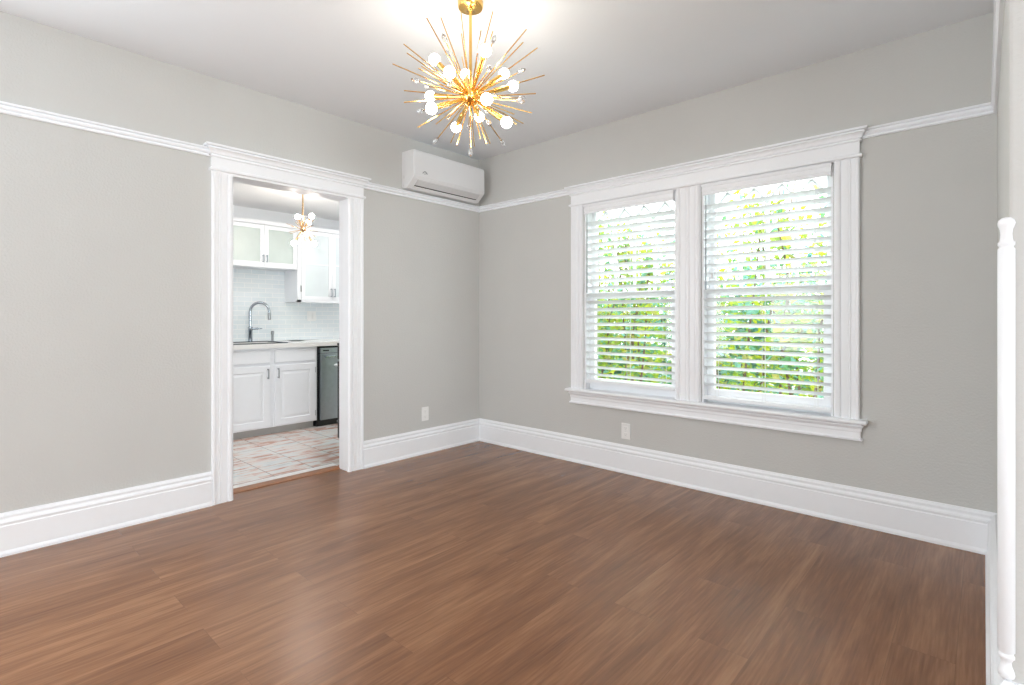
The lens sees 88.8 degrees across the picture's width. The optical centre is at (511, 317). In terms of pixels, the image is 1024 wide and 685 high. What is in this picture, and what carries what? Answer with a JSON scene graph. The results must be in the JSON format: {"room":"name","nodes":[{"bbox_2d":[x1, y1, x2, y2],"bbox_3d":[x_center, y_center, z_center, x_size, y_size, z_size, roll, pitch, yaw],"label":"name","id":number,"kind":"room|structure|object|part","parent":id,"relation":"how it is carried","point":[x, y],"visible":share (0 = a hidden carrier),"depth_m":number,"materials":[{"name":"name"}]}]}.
{"room":"empty dining room","nodes":[
{"label":"empty dining room","id":0,"kind":"room"},
{"bbox_2d":[0,11,478,512],"bbox_3d":[-3.085,-0.203,2.163,0.135,2.920,8.100,0,0,42],"label":"wall","id":1,"kind":"structure","parent":0,"point":[105,240],"depth_m":3.08,"materials":[{"name":"beige paint"}]},
{"bbox_2d":[0,101,209,155],"bbox_3d":[-3.834,-1.058,1.215,0.024,0.056,5.690,0,0,42],"label":"rail","id":2,"kind":"object","parent":1,"relation":"attached to","point":[7,108],"visible":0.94,"depth_m":2.91,"materials":[{"name":"white paint"}]},
{"bbox_2d":[0,471,212,557],"bbox_3d":[-3.827,1.090,1.218,0.031,0.214,5.703,0,0,42],"label":"baseboard","id":3,"kind":"structure","parent":1,"relation":"attached to","point":[31,528],"depth_m":2.91,"materials":[{"name":"white paint"}]},
{"bbox_2d":[203,141,370,504],"bbox_3d":[-1.587,0.046,3.776,0.201,2.302,1.183,0,0,42],"label":"door frame","id":4,"kind":"structure","parent":1,"relation":"in","point":[229,164],"depth_m":3.64,"materials":[{"name":"white paint"}]},
{"bbox_3d":[-1.874,0.135,3.384,0.026,2.125,0.127,0,0,42],"label":"casing","id":5,"kind":"part","parent":4,"relation":"part of","materials":[{"name":"white paint"}]},
{"bbox_3d":[-1.536,-1.067,3.730,0.064,0.076,1.183,0,0,42],"label":"crown","id":6,"kind":"part","parent":4,"relation":"part of","materials":[{"name":"white paint"}]},
{"bbox_3d":[-1.227,0.135,4.100,0.026,2.125,0.134,0,0,42],"label":"casing","id":7,"kind":"part","parent":4,"relation":"part of","materials":[{"name":"white paint"}]},
{"bbox_2d":[421,407,428,420],"bbox_3d":[-0.768,0.850,4.622,0.009,0.122,0.078,0,0,42],"label":"power outlet","id":8,"kind":"object","parent":1,"relation":"attached to","point":[424,410],"visible":1,"depth_m":4.61,"materials":[{"name":"plastic"}]},
{"bbox_2d":[402,149,483,203],"bbox_3d":[-0.595,-1.248,4.687,0.178,0.314,0.832,0,0,42],"label":"air conditioner","id":9,"kind":"object","parent":1,"relation":"attached to","point":[422,172],"visible":1,"depth_m":4.57,"materials":[{"name":"white plastic"}]},
{"bbox_3d":[-0.538,-1.290,4.637,0.019,0.224,0.806,0,0,42],"label":"panel","id":10,"kind":"part","parent":9,"relation":"part of","materials":[{"name":"white plastic"}]},
{"bbox_2d":[233,182,338,220],"bbox_3d":[-2.219,-1.273,4.897,2.245,0.100,3.520,0,0,42],"label":"ceiling","id":11,"kind":"structure","parent":0,"point":[244,195],"depth_m":5.54,"materials":[{"name":"white paint"}]},
{"bbox_2d":[289,194,317,245],"bbox_3d":[-1.989,-0.950,4.949,0.271,0.547,0.272,0,0,42],"label":"pendant","id":12,"kind":"object","parent":11,"relation":"hanging from","point":[302,228],"visible":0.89,"depth_m":4.94,"materials":[{"name":"metal"}]},
{"bbox_2d":[291,232,300,245],"bbox_3d":[-2.033,-0.749,4.926,0.052,0.146,0.096,0,0,42],"label":"bulb","id":13,"kind":"object","parent":12,"relation":"attached to","point":[293,242],"depth_m":4.91,"materials":[{"name":"gold"}]},
{"bbox_2d":[295,214,301,226],"bbox_3d":[-2.028,-0.918,4.968,0.086,0.135,0.048,0,0,42],"label":"bulb","id":14,"kind":"object","parent":12,"relation":"attached to","point":[297,216],"depth_m":4.96,"materials":[{"name":"gold"}]},
{"bbox_3d":[-1.982,-1.020,4.950,0.013,0.367,0.014,0,0,42],"label":"stem","id":15,"kind":"part","parent":12,"relation":"part of","materials":[{"name":"gold metal"}]},
{"bbox_2d":[304,214,313,227],"bbox_3d":[-1.915,-0.914,4.933,0.109,0.134,0.067,0,0,42],"label":"bulb","id":16,"kind":"object","parent":12,"relation":"attached to","point":[311,216],"depth_m":4.92,"materials":[{"name":"gold"}]},
{"bbox_2d":[304,232,316,245],"bbox_3d":[-1.915,-0.753,4.968,0.076,0.143,0.106,0,0,42],"label":"bulb","id":17,"kind":"object","parent":12,"relation":"attached to","point":[313,243],"depth_m":4.96,"materials":[{"name":"gold"}]},
{"bbox_2d":[233,205,338,340],"bbox_3d":[-3.090,-0.033,5.683,0.100,2.580,3.720,0,0,42],"label":"wall","id":18,"kind":"structure","parent":0,"point":[238,211],"depth_m":6.04,"materials":[{"name":"paint"}]},
{"bbox_2d":[233,217,297,270],"bbox_3d":[-2.789,-0.789,5.669,0.361,0.497,0.802,0,0,42],"label":"upper cabinet","id":19,"kind":"object","parent":18,"relation":"attached to","point":[257,244],"visible":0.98,"depth_m":5.60,"materials":[{"name":"white paint"}]},
{"bbox_3d":[-2.805,-0.774,5.447,0.005,0.359,0.352,0,0,42],"label":"glass panel","id":20,"kind":"part","parent":19,"relation":"part of","materials":[{"name":"white glass"}]},
{"bbox_3d":[-2.805,-0.774,5.446,0.020,0.437,0.430,0,0,42],"label":"door","id":21,"kind":"part","parent":19,"relation":"part of","materials":[{"name":"white paint"}]},
{"bbox_3d":[-2.540,-0.774,5.739,0.020,0.437,0.354,0,0,42],"label":"door","id":22,"kind":"part","parent":19,"relation":"part of","materials":[{"name":"white paint"}]},
{"bbox_3d":[-2.541,-0.774,5.740,0.005,0.359,0.276,0,0,42],"label":"glass panel","id":23,"kind":"part","parent":19,"relation":"part of","materials":[{"name":"white glass"}]},
{"bbox_2d":[233,268,338,341],"bbox_3d":[-2.631,-0.138,6.111,0.008,0.805,2.270,0,0,42],"label":"tile panel","id":24,"kind":"object","parent":18,"relation":"attached to","point":[288,321],"visible":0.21,"depth_m":5.99,"materials":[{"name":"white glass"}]},
{"bbox_2d":[307,311,315,320],"bbox_3d":[-2.427,-0.019,6.324,0.009,0.118,0.110,0,0,42],"label":"switch plate","id":25,"kind":"object","parent":24,"relation":"attached to","point":[311,315],"visible":1,"depth_m":6.32,"materials":[{"name":"plastic"}]},
{"bbox_2d":[285,225,338,303],"bbox_3d":[-2.242,-0.608,6.275,0.361,0.861,0.825,0,0,42],"label":"upper cabinet","id":26,"kind":"object","parent":18,"relation":"attached to","point":[315,279],"visible":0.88,"depth_m":6.05,"materials":[{"name":"white paint"}]},
{"bbox_3d":[-2.260,-0.599,6.049,0.020,0.788,0.370,0,0,42],"label":"door","id":27,"kind":"part","parent":26,"relation":"part of","materials":[{"name":"white paint"}]},
{"bbox_3d":[-2.261,-0.599,6.050,0.005,0.710,0.292,0,0,42],"label":"glass panel","id":28,"kind":"part","parent":26,"relation":"part of","materials":[{"name":"white glass"}]},
{"bbox_3d":[-2.009,-0.599,6.328,0.020,0.788,0.374,0,0,42],"label":"door","id":29,"kind":"part","parent":26,"relation":"part of","materials":[{"name":"white paint"}]},
{"bbox_3d":[-2.009,-0.599,6.329,0.005,0.710,0.296,0,0,42],"label":"glass panel","id":30,"kind":"part","parent":26,"relation":"part of","materials":[{"name":"white glass"}]},
{"bbox_2d":[0,423,985,684],"bbox_3d":[0.271,1.227,-0.652,13.380,0.060,8.420,0,0,42],"label":"floor","id":31,"kind":"structure","parent":0,"point":[479,562],"depth_m":2.30,"materials":[{"name":"wood"}]},
{"bbox_2d":[233,346,316,438],"bbox_3d":[-2.704,0.755,5.525,0.663,0.884,1.062,0,0,42],"label":"base cabinet","id":32,"kind":"object","parent":31,"relation":"on","point":[275,389],"visible":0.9,"depth_m":5.38,"materials":[{"name":"white paint"}]},
{"bbox_3d":[-2.651,0.400,5.154,0.020,0.130,0.521,0,0,42],"label":"drawer","id":33,"kind":"part","parent":32,"relation":"part of","materials":[{"name":"white paint"}]},
{"bbox_3d":[-2.651,0.800,5.154,0.020,0.623,0.521,0,0,42],"label":"door","id":34,"kind":"part","parent":32,"relation":"part of","materials":[{"name":"white paint"}]},
{"bbox_2d":[233,339,338,349],"bbox_3d":[-2.434,0.288,5.833,0.652,0.045,2.420,0,0,42],"label":"countertop","id":35,"kind":"structure","parent":32,"relation":"on","point":[320,342],"depth_m":5.56,"materials":[{"name":"white stone"}]},
{"bbox_2d":[248,301,270,340],"bbox_3d":[-2.775,0.043,5.731,0.244,0.446,0.060,0,0,-5],"label":"kitchen faucet","id":36,"kind":"object","parent":35,"relation":"on","point":[250,328],"visible":0.95,"depth_m":5.72,"materials":[{"name":"silver metal"}]},
{"bbox_3d":[-2.770,-0.042,5.737,0.224,0.277,0.029,0,0,-9],"label":"spout","id":37,"kind":"part","parent":36,"relation":"part of","materials":[{"name":"silver metal"}]},
{"bbox_2d":[233,341,287,344],"bbox_3d":[-2.760,0.369,5.426,0.481,0.224,0.656,0,0,42],"label":"sink","id":38,"kind":"object","parent":35,"relation":"in","point":[246,341],"visible":0.21,"depth_m":5.46,"materials":[{"name":"metal"}]},
{"bbox_2d":[271,331,273,340],"bbox_3d":[-2.704,0.207,5.901,0.044,0.118,0.044,0,0,42],"label":"soap dispenser","id":39,"kind":"object","parent":35,"relation":"on","point":[272,332],"visible":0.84,"depth_m":5.89,"materials":[{"name":"silver metal"}]},
{"bbox_3d":[-2.298,0.400,5.545,0.020,0.130,0.438,0,0,42],"label":"drawer","id":40,"kind":"part","parent":32,"relation":"part of","materials":[{"name":"white paint"}]},
{"bbox_3d":[-2.298,0.800,5.545,0.020,0.623,0.438,0,0,42],"label":"door","id":41,"kind":"part","parent":32,"relation":"part of","materials":[{"name":"white paint"}]},
{"bbox_2d":[233,463,336,488],"bbox_3d":[-1.736,1.208,3.907,0.075,0.039,0.898,0,0,42],"label":"threshold","id":42,"kind":"object","parent":31,"relation":"on","point":[332,464],"visible":0.27,"depth_m":3.91,"materials":[{"name":"white wood"}]},
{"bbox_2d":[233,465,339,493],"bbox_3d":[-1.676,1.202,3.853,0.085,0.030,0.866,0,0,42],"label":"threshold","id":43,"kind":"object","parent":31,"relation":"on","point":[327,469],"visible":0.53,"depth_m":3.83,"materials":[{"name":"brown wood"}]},
{"bbox_2d":[313,345,338,426],"bbox_3d":[-2.134,0.757,6.137,0.670,0.880,0.605,0,0,42],"label":"dishwasher","id":44,"kind":"object","parent":31,"relation":"on","point":[326,355],"visible":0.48,"depth_m":5.80,"materials":[{"name":"black metal"}]},
{"bbox_3d":[-1.923,0.363,5.962,0.038,0.056,0.573,0,0,42],"label":"control panel","id":45,"kind":"part","parent":44,"relation":"part of","materials":[{"name":"metal"}]},
{"bbox_3d":[-1.923,0.762,5.962,0.038,0.730,0.573,0,0,42],"label":"door","id":46,"kind":"part","parent":44,"relation":"part of","materials":[{"name":"metal"}]},
{"bbox_2d":[334,343,338,437],"bbox_3d":[-1.148,0.718,5.013,0.779,0.958,0.793,0,0,42],"label":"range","id":47,"kind":"object","parent":31,"relation":"on","point":[337,364],"visible":0.16,"depth_m":4.93,"materials":[{"name":"black metal"}]},
{"bbox_3d":[-1.380,0.682,5.224,0.042,0.540,0.776,0,0,42],"label":"oven door","id":48,"kind":"part","parent":47,"relation":"part of","materials":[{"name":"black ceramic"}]},
{"bbox_2d":[0,0,993,159],"bbox_3d":[1.047,-1.603,-1.569,11.000,0.120,8.100,0,0,42],"label":"ceiling","id":49,"kind":"structure","parent":0,"point":[602,62],"depth_m":2.96,"materials":[{"name":"paint"}]},
{"bbox_2d":[392,0,544,156],"bbox_3d":[-0.187,-1.151,2.553,0.692,0.784,0.628,0,0,18],"label":"chandelier","id":50,"kind":"object","parent":49,"relation":"hanging from","point":[469,95],"visible":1,"depth_m":2.50,"materials":[{"name":"gold metal"}]},
{"bbox_3d":[-0.392,-1.131,2.481,0.166,0.097,0.308,0,0,42],"label":"rod","id":51,"kind":"part","parent":50,"relation":"part of","materials":[{"name":"gold metal"}]},
{"bbox_3d":[-0.357,-1.158,2.478,0.288,0.140,0.005,0,0,-25],"label":"rod","id":52,"kind":"part","parent":50,"relation":"part of","materials":[{"name":"gold metal"}]},
{"bbox_3d":[-0.381,-1.098,2.558,0.298,0.039,0.005,0,0,2],"label":"rod","id":53,"kind":"part","parent":50,"relation":"part of","materials":[{"name":"gold metal"}]},
{"bbox_3d":[-0.361,-1.173,2.467,0.111,0.168,0.290,0,0,42],"label":"rod","id":54,"kind":"part","parent":50,"relation":"part of","materials":[{"name":"gold metal"}]},
{"bbox_3d":[-0.357,-1.021,2.447,0.315,0.100,0.005,0,0,-34],"label":"rod","id":55,"kind":"part","parent":50,"relation":"part of","materials":[{"name":"gold metal"}]},
{"bbox_3d":[-0.343,-1.190,2.618,0.267,0.195,0.005,0,0,26],"label":"rod","id":56,"kind":"part","parent":50,"relation":"part of","materials":[{"name":"gold metal"}]},
{"bbox_3d":[-0.317,-1.090,2.416,0.013,0.026,0.294,0,0,42],"label":"rod","id":57,"kind":"part","parent":50,"relation":"part of","materials":[{"name":"gold metal"}]},
{"bbox_3d":[-0.324,-0.960,2.448,0.042,0.203,0.269,0,0,42],"label":"rod","id":58,"kind":"part","parent":50,"relation":"part of","materials":[{"name":"gold metal"}]},
{"bbox_2d":[425,91,459,101],"bbox_3d":[-0.337,-1.115,2.613,0.232,0.078,0.088,0,0,42],"label":"bulb","id":59,"kind":"object","parent":50,"relation":"attached to","point":[428,96],"depth_m":2.62,"materials":[{"name":"gold"}]},
{"bbox_3d":[-0.321,-1.067,2.432,0.019,0.023,0.274,0,0,42],"label":"rod","id":60,"kind":"part","parent":50,"relation":"part of","materials":[{"name":"gold metal"}]},
{"bbox_2d":[429,54,459,87],"bbox_3d":[-0.313,-1.185,2.538,0.134,0.184,0.147,0,0,42],"label":"bulb","id":61,"kind":"object","parent":50,"relation":"attached to","point":[434,59],"depth_m":2.51,"materials":[{"name":"gold"}]},
{"bbox_2d":[426,97,464,114],"bbox_3d":[-0.312,-1.005,2.471,0.064,0.131,0.220,0,0,42],"label":"bulb","id":62,"kind":"object","parent":50,"relation":"attached to","point":[431,108],"depth_m":2.44,"materials":[{"name":"gold"}]},
{"bbox_3d":[-0.301,-1.227,2.448,0.013,0.259,0.246,0,0,42],"label":"rod","id":63,"kind":"part","parent":50,"relation":"part of","materials":[{"name":"gold metal"}]},
{"bbox_3d":[-0.314,-1.053,2.681,0.005,0.045,0.285,0,0,-40],"label":"rod","id":64,"kind":"part","parent":50,"relation":"part of","materials":[{"name":"gold metal"}]},
{"bbox_3d":[-0.304,-0.992,2.631,0.212,0.141,0.005,0,0,39],"label":"rod","id":65,"kind":"part","parent":50,"relation":"part of","materials":[{"name":"gold metal"}]},
{"bbox_3d":[-0.268,-1.232,2.452,0.034,0.264,0.200,0,0,42],"label":"rod","id":66,"kind":"part","parent":50,"relation":"part of","materials":[{"name":"gold metal"}]},
{"bbox_2d":[444,66,468,93],"bbox_3d":[-0.245,-1.087,2.404,0.122,0.052,0.225,0,0,42],"label":"bulb","id":67,"kind":"object","parent":50,"relation":"attached to","point":[449,72],"depth_m":2.39,"materials":[{"name":"gold"}]},
{"bbox_3d":[-0.251,-1.151,2.410,0.100,0.126,0.226,0,0,42],"label":"rod","id":68,"kind":"part","parent":50,"relation":"part of","materials":[{"name":"gold metal"}]},
{"bbox_3d":[-0.248,-0.967,2.415,0.099,0.188,0.222,0,0,42],"label":"rod","id":69,"kind":"part","parent":50,"relation":"part of","materials":[{"name":"gold metal"}]},
{"bbox_3d":[-0.273,-1.007,2.703,0.005,0.122,0.283,0,0,-25],"label":"rod","id":70,"kind":"part","parent":50,"relation":"part of","materials":[{"name":"gold metal"}]},
{"bbox_2d":[451,105,466,132],"bbox_3d":[-0.257,-1.029,2.686,0.218,0.095,0.120,0,0,42],"label":"bulb","id":71,"kind":"object","parent":50,"relation":"attached to","point":[456,127],"depth_m":2.70,"materials":[{"name":"gold"}]},
{"bbox_3d":[-0.229,-0.918,2.455,0.005,0.270,0.169,0,0,15],"label":"rod","id":72,"kind":"part","parent":50,"relation":"part of","materials":[{"name":"gold metal"}]},
{"bbox_2d":[461,69,468,86],"bbox_3d":[-0.225,-1.191,2.652,0.150,0.192,0.114,0,0,42],"label":"bulb","id":73,"kind":"object","parent":50,"relation":"attached to","point":[464,71],"depth_m":2.66,"materials":[{"name":"gold"}]},
{"bbox_3d":[-0.227,-1.250,2.555,0.042,0.286,0.026,0,0,42],"label":"rod","id":74,"kind":"part","parent":50,"relation":"part of","materials":[{"name":"gold metal"}]},
{"bbox_3d":[-0.218,-1.247,2.448,0.100,0.291,0.151,0,0,42],"label":"rod","id":75,"kind":"part","parent":50,"relation":"part of","materials":[{"name":"gold metal"}]},
{"bbox_3d":[-0.203,-1.290,2.550,0.015,0.426,0.015,0,0,42],"label":"stem","id":76,"kind":"part","parent":50,"relation":"part of","materials":[{"name":"gold metal"}]},
{"bbox_3d":[-0.199,-0.923,2.512,0.005,0.251,0.067,0,0,-5],"label":"rod","id":77,"kind":"part","parent":50,"relation":"part of","materials":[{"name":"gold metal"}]},
{"bbox_3d":[-0.205,-1.006,2.733,0.005,0.125,0.312,0,0,-1],"label":"rod","id":78,"kind":"part","parent":50,"relation":"part of","materials":[{"name":"gold metal"}]},
{"bbox_3d":[-0.169,-0.928,2.440,0.005,0.254,0.198,0,0,-17],"label":"rod","id":79,"kind":"part","parent":50,"relation":"part of","materials":[{"name":"gold metal"}]},
{"bbox_3d":[-0.165,-1.167,2.392,0.228,0.155,0.160,0,0,42],"label":"rod","id":80,"kind":"part","parent":50,"relation":"part of","materials":[{"name":"gold metal"}]},
{"bbox_2d":[474,105,483,121],"bbox_3d":[-0.187,-1.075,2.701,0.158,0.052,0.206,0,0,42],"label":"bulb","id":81,"kind":"object","parent":50,"relation":"attached to","point":[478,112],"depth_m":2.76,"materials":[{"name":"gold"}]},
{"bbox_3d":[-0.148,-1.072,2.387,0.005,0.015,0.284,0,0,-18],"label":"rod","id":82,"kind":"part","parent":50,"relation":"part of","materials":[{"name":"gold metal"}]},
{"bbox_3d":[-0.155,-0.922,2.455,0.171,0.264,0.070,0,0,42],"label":"rod","id":83,"kind":"part","parent":50,"relation":"part of","materials":[{"name":"gold metal"}]},
{"bbox_2d":[472,44,490,89],"bbox_3d":[-0.154,-1.158,2.428,0.199,0.144,0.110,0,0,42],"label":"bulb","id":84,"kind":"object","parent":50,"relation":"attached to","point":[485,50],"depth_m":2.39,"materials":[{"name":"gold"}]},
{"bbox_3d":[-0.157,-1.006,2.707,0.005,0.124,0.273,0,0,16],"label":"rod","id":85,"kind":"part","parent":50,"relation":"part of","materials":[{"name":"gold metal"}]},
{"bbox_2d":[472,93,492,105],"bbox_3d":[-0.150,-1.013,2.420,0.210,0.119,0.115,0,0,42],"label":"bulb","id":86,"kind":"object","parent":50,"relation":"attached to","point":[486,99],"depth_m":2.35,"materials":[{"name":"gold"}]},
{"bbox_3d":[-0.122,-1.088,2.382,0.005,0.023,0.312,0,0,-26],"label":"rod","id":87,"kind":"part","parent":50,"relation":"part of","materials":[{"name":"gold metal"}]},
{"bbox_3d":[-0.140,-1.246,2.453,0.005,0.291,0.201,0,0,-33],"label":"rod","id":88,"kind":"part","parent":50,"relation":"part of","materials":[{"name":"gold metal"}]},
{"bbox_2d":[477,68,508,91],"bbox_3d":[-0.097,-1.175,2.605,0.084,0.170,0.189,0,0,42],"label":"bulb","id":89,"kind":"object","parent":50,"relation":"attached to","point":[506,74],"depth_m":2.61,"materials":[{"name":"gold"}]},
{"bbox_2d":[476,101,511,127],"bbox_3d":[-0.089,-0.982,2.508,0.191,0.166,0.089,0,0,42],"label":"bulb","id":90,"kind":"object","parent":50,"relation":"attached to","point":[505,121],"depth_m":2.48,"materials":[{"name":"gold"}]},
{"bbox_3d":[-0.080,-0.977,2.474,0.238,0.171,0.047,0,0,42],"label":"rod","id":91,"kind":"part","parent":50,"relation":"part of","materials":[{"name":"gold metal"}]},
{"bbox_3d":[-0.074,-1.106,2.471,0.244,0.051,0.005,0,0,32],"label":"rod","id":92,"kind":"part","parent":50,"relation":"part of","materials":[{"name":"gold metal"}]},
{"bbox_3d":[-0.076,-1.054,2.411,0.316,0.043,0.036,0,0,42],"label":"rod","id":93,"kind":"part","parent":50,"relation":"part of","materials":[{"name":"gold metal"}]},
{"bbox_2d":[479,80,517,95],"bbox_3d":[-0.072,-1.139,2.604,0.114,0.116,0.212,0,0,42],"label":"bulb","id":94,"kind":"object","parent":50,"relation":"attached to","point":[513,88],"depth_m":2.60,"materials":[{"name":"gold"}]},
{"bbox_3d":[-0.064,-1.190,2.488,0.246,0.193,0.083,0,0,42],"label":"rod","id":95,"kind":"part","parent":50,"relation":"part of","materials":[{"name":"gold metal"}]},
{"bbox_3d":[-0.060,-1.055,2.679,0.038,0.042,0.323,0,0,42],"label":"rod","id":96,"kind":"part","parent":50,"relation":"part of","materials":[{"name":"gold metal"}]},
{"bbox_3d":[-0.029,-1.176,2.490,0.317,0.174,0.005,0,0,19],"label":"rod","id":97,"kind":"part","parent":50,"relation":"part of","materials":[{"name":"gold metal"}]},
{"bbox_3d":[-0.042,-1.012,2.492,0.288,0.114,0.005,0,0,20],"label":"rod","id":98,"kind":"part","parent":50,"relation":"part of","materials":[{"name":"gold metal"}]},
{"bbox_3d":[-0.009,-1.120,2.518,0.335,0.077,0.005,0,0,9],"label":"rod","id":99,"kind":"part","parent":50,"relation":"part of","materials":[{"name":"gold metal"}]},
{"bbox_3d":[-0.058,-1.212,2.472,0.286,0.235,0.005,0,0,28],"label":"rod","id":100,"kind":"part","parent":50,"relation":"part of","materials":[{"name":"gold metal"}]},
{"bbox_3d":[-0.028,-1.086,2.549,0.289,0.019,0.005,0,0,0],"label":"rod","id":101,"kind":"part","parent":50,"relation":"part of","materials":[{"name":"gold metal"}]},
{"bbox_2d":[479,12,996,512],"bbox_3d":[1.135,-0.203,3.910,4.057,2.920,0.150,0,0,42],"label":"wall","id":102,"kind":"structure","parent":0,"point":[928,195],"depth_m":3.01,"materials":[{"name":"beige paint"}]},
{"bbox_2d":[621,423,629,439],"bbox_3d":[0.878,0.877,4.034,0.078,0.122,0.009,0,0,42],"label":"power outlet","id":103,"kind":"object","parent":102,"relation":"attached to","point":[625,428],"visible":1,"depth_m":4.03,"materials":[{"name":"plastic"}]},
{"bbox_2d":[584,190,675,398],"bbox_3d":[0.948,-0.159,4.095,0.794,1.541,0.175,0,0,42],"label":"window","id":104,"kind":"structure","parent":102,"relation":"in","point":[594,216],"depth_m":4.24,"materials":[{"name":"white paint"}]},
{"bbox_3d":[0.965,-0.539,4.114,0.768,0.753,0.034,0,0,42],"label":"sash","id":105,"kind":"part","parent":104,"relation":"part of","materials":[{"name":"white paint"}]},
{"bbox_3d":[0.940,0.189,4.086,0.768,0.793,0.034,0,0,42],"label":"sash","id":106,"kind":"part","parent":104,"relation":"part of","materials":[{"name":"white paint"}]},
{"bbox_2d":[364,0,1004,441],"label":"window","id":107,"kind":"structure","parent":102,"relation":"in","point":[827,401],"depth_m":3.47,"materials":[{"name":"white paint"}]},
{"bbox_3d":[0.539,-0.167,4.329,0.115,1.508,0.026,0,0,42],"label":"casing","id":108,"kind":"part","parent":107,"relation":"part of","materials":[{"name":"white paint"}]},
{"bbox_2d":[583,190,674,390],"bbox_3d":[0.896,-0.194,4.037,0.773,1.446,0.083,0,0,42],"label":"window blind","id":109,"kind":"object","parent":107,"relation":"attached to","point":[665,196],"visible":0.91,"depth_m":4.02,"materials":[{"name":"white paint"}]},
{"bbox_3d":[0.908,-0.182,4.042,0.014,1.382,0.060,0,0,42],"label":"ladder cord","id":110,"kind":"part","parent":109,"relation":"part of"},
{"bbox_3d":[0.903,0.517,4.046,0.763,0.024,0.056,0,0,42],"label":"rail","id":111,"kind":"part","parent":109,"relation":"part of","materials":[{"name":"white paint"}]},
{"bbox_3d":[1.128,-0.182,3.843,0.014,1.382,0.060,0,0,42],"label":"ladder cord","id":112,"kind":"part","parent":109,"relation":"part of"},
{"bbox_3d":[1.245,-0.167,3.692,0.177,1.508,0.025,0,0,42],"label":"mullion casing","id":113,"kind":"part","parent":107,"relation":"part of","materials":[{"name":"white paint"}]},
{"bbox_3d":[1.238,-1.051,3.675,2.109,0.072,0.061,0,0,42],"label":"crown","id":114,"kind":"part","parent":107,"relation":"part of","materials":[{"name":"white paint"}]},
{"bbox_2d":[701,163,832,412],"bbox_3d":[1.625,-0.176,3.379,0.782,1.482,0.083,0,0,42],"label":"window blind","id":115,"kind":"object","parent":107,"relation":"attached to","point":[822,170],"visible":0.94,"depth_m":3.36,"materials":[{"name":"white paint"}]},
{"bbox_3d":[1.368,-0.560,3.574,0.015,0.585,0.016,0,0,42],"label":"lift cord","id":116,"kind":"part","parent":115,"relation":"part of","materials":[{"name":"white fabric"}]},
{"bbox_3d":[1.413,-0.164,3.586,0.014,1.418,0.060,0,0,42],"label":"ladder cord","id":117,"kind":"part","parent":115,"relation":"part of","materials":[{"name":"white fabric"}]},
{"bbox_3d":[1.636,-0.164,3.385,0.014,1.418,0.060,0,0,42],"label":"ladder cord","id":118,"kind":"part","parent":115,"relation":"part of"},
{"bbox_3d":[1.632,0.553,3.389,0.772,0.024,0.056,0,0,42],"label":"rail","id":119,"kind":"part","parent":115,"relation":"part of","materials":[{"name":"white paint"}]},
{"bbox_3d":[1.859,-0.164,3.183,0.014,1.418,0.060,0,0,42],"label":"ladder cord","id":120,"kind":"part","parent":115,"relation":"part of","materials":[{"name":"white fabric"}]},
{"bbox_3d":[1.668,0.189,3.429,0.767,0.793,0.034,0,0,42],"label":"sash","id":121,"kind":"part","parent":107,"relation":"part of","materials":[{"name":"white paint"}]},
{"bbox_3d":[1.693,-0.539,3.457,0.767,0.753,0.034,0,0,42],"label":"sash","id":122,"kind":"part","parent":107,"relation":"part of","materials":[{"name":"white paint"}]},
{"bbox_3d":[1.954,-0.167,3.051,0.129,1.508,0.026,0,0,42],"label":"casing","id":123,"kind":"part","parent":107,"relation":"part of","materials":[{"name":"white paint"}]},
{"bbox_2d":[997,0,1023,684],"bbox_3d":[4.596,-0.143,-0.415,7.278,2.800,1.632,0,0,42],"label":"wall","id":124,"kind":"structure","parent":0,"point":[1010,111],"depth_m":1.41,"materials":[{"name":"beige paint"}]},
{"bbox_2d":[364,418,1020,684],"bbox_3d":[3.199,1.090,0.815,11.000,0.214,1.677,0,0,42],"label":"baseboard","id":125,"kind":"structure","parent":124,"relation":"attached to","point":[958,527],"depth_m":3.36,"materials":[{"name":"white paint"}]},
{"bbox_2d":[997,217,1015,680],"bbox_3d":[1.349,0.355,1.425,0.038,1.258,0.038,0,0,42],"label":"bead","id":126,"kind":"object","parent":124,"relation":"attached to","point":[1006,253],"visible":1,"depth_m":1.41,"materials":[{"name":"white paint"}]},
{"label":"outside","id":127,"kind":"structure","parent":0,"visible":0},
{"bbox_2d":[597,355,823,396],"bbox_3d":[5.905,1.382,9.034,20.000,0.130,13.849,0,0,42],"label":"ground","id":128,"kind":"structure","parent":127,"point":[597,355],"depth_m":12.57,"materials":[{"name":"plant"}]},
{"bbox_2d":[597,209,674,382],"bbox_3d":[1.010,-0.073,6.354,2.028,3.061,1.052,0,0,42],"label":"leafy shrub","id":129,"kind":"object","parent":128,"relation":"on","point":[638,328],"visible":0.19,"depth_m":5.99,"materials":[{"name":"green plant"}]},
{"bbox_2d":[597,252,826,397],"bbox_3d":[2.473,0.241,7.180,5.511,2.438,1.062,0,0,42],"label":"hedge","id":130,"kind":"object","parent":128,"relation":"on","point":[742,312],"visible":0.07,"depth_m":6.61,"materials":[{"name":"green plant"}]},
{"bbox_2d":[670,181,826,397],"bbox_3d":[2.477,-0.100,4.954,1.017,2.948,2.003,0,0,-43],"label":"leafy shrub","id":131,"kind":"object","parent":128,"relation":"on","point":[774,266],"visible":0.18,"depth_m":4.88,"materials":[{"name":"green plant"}]}
]}

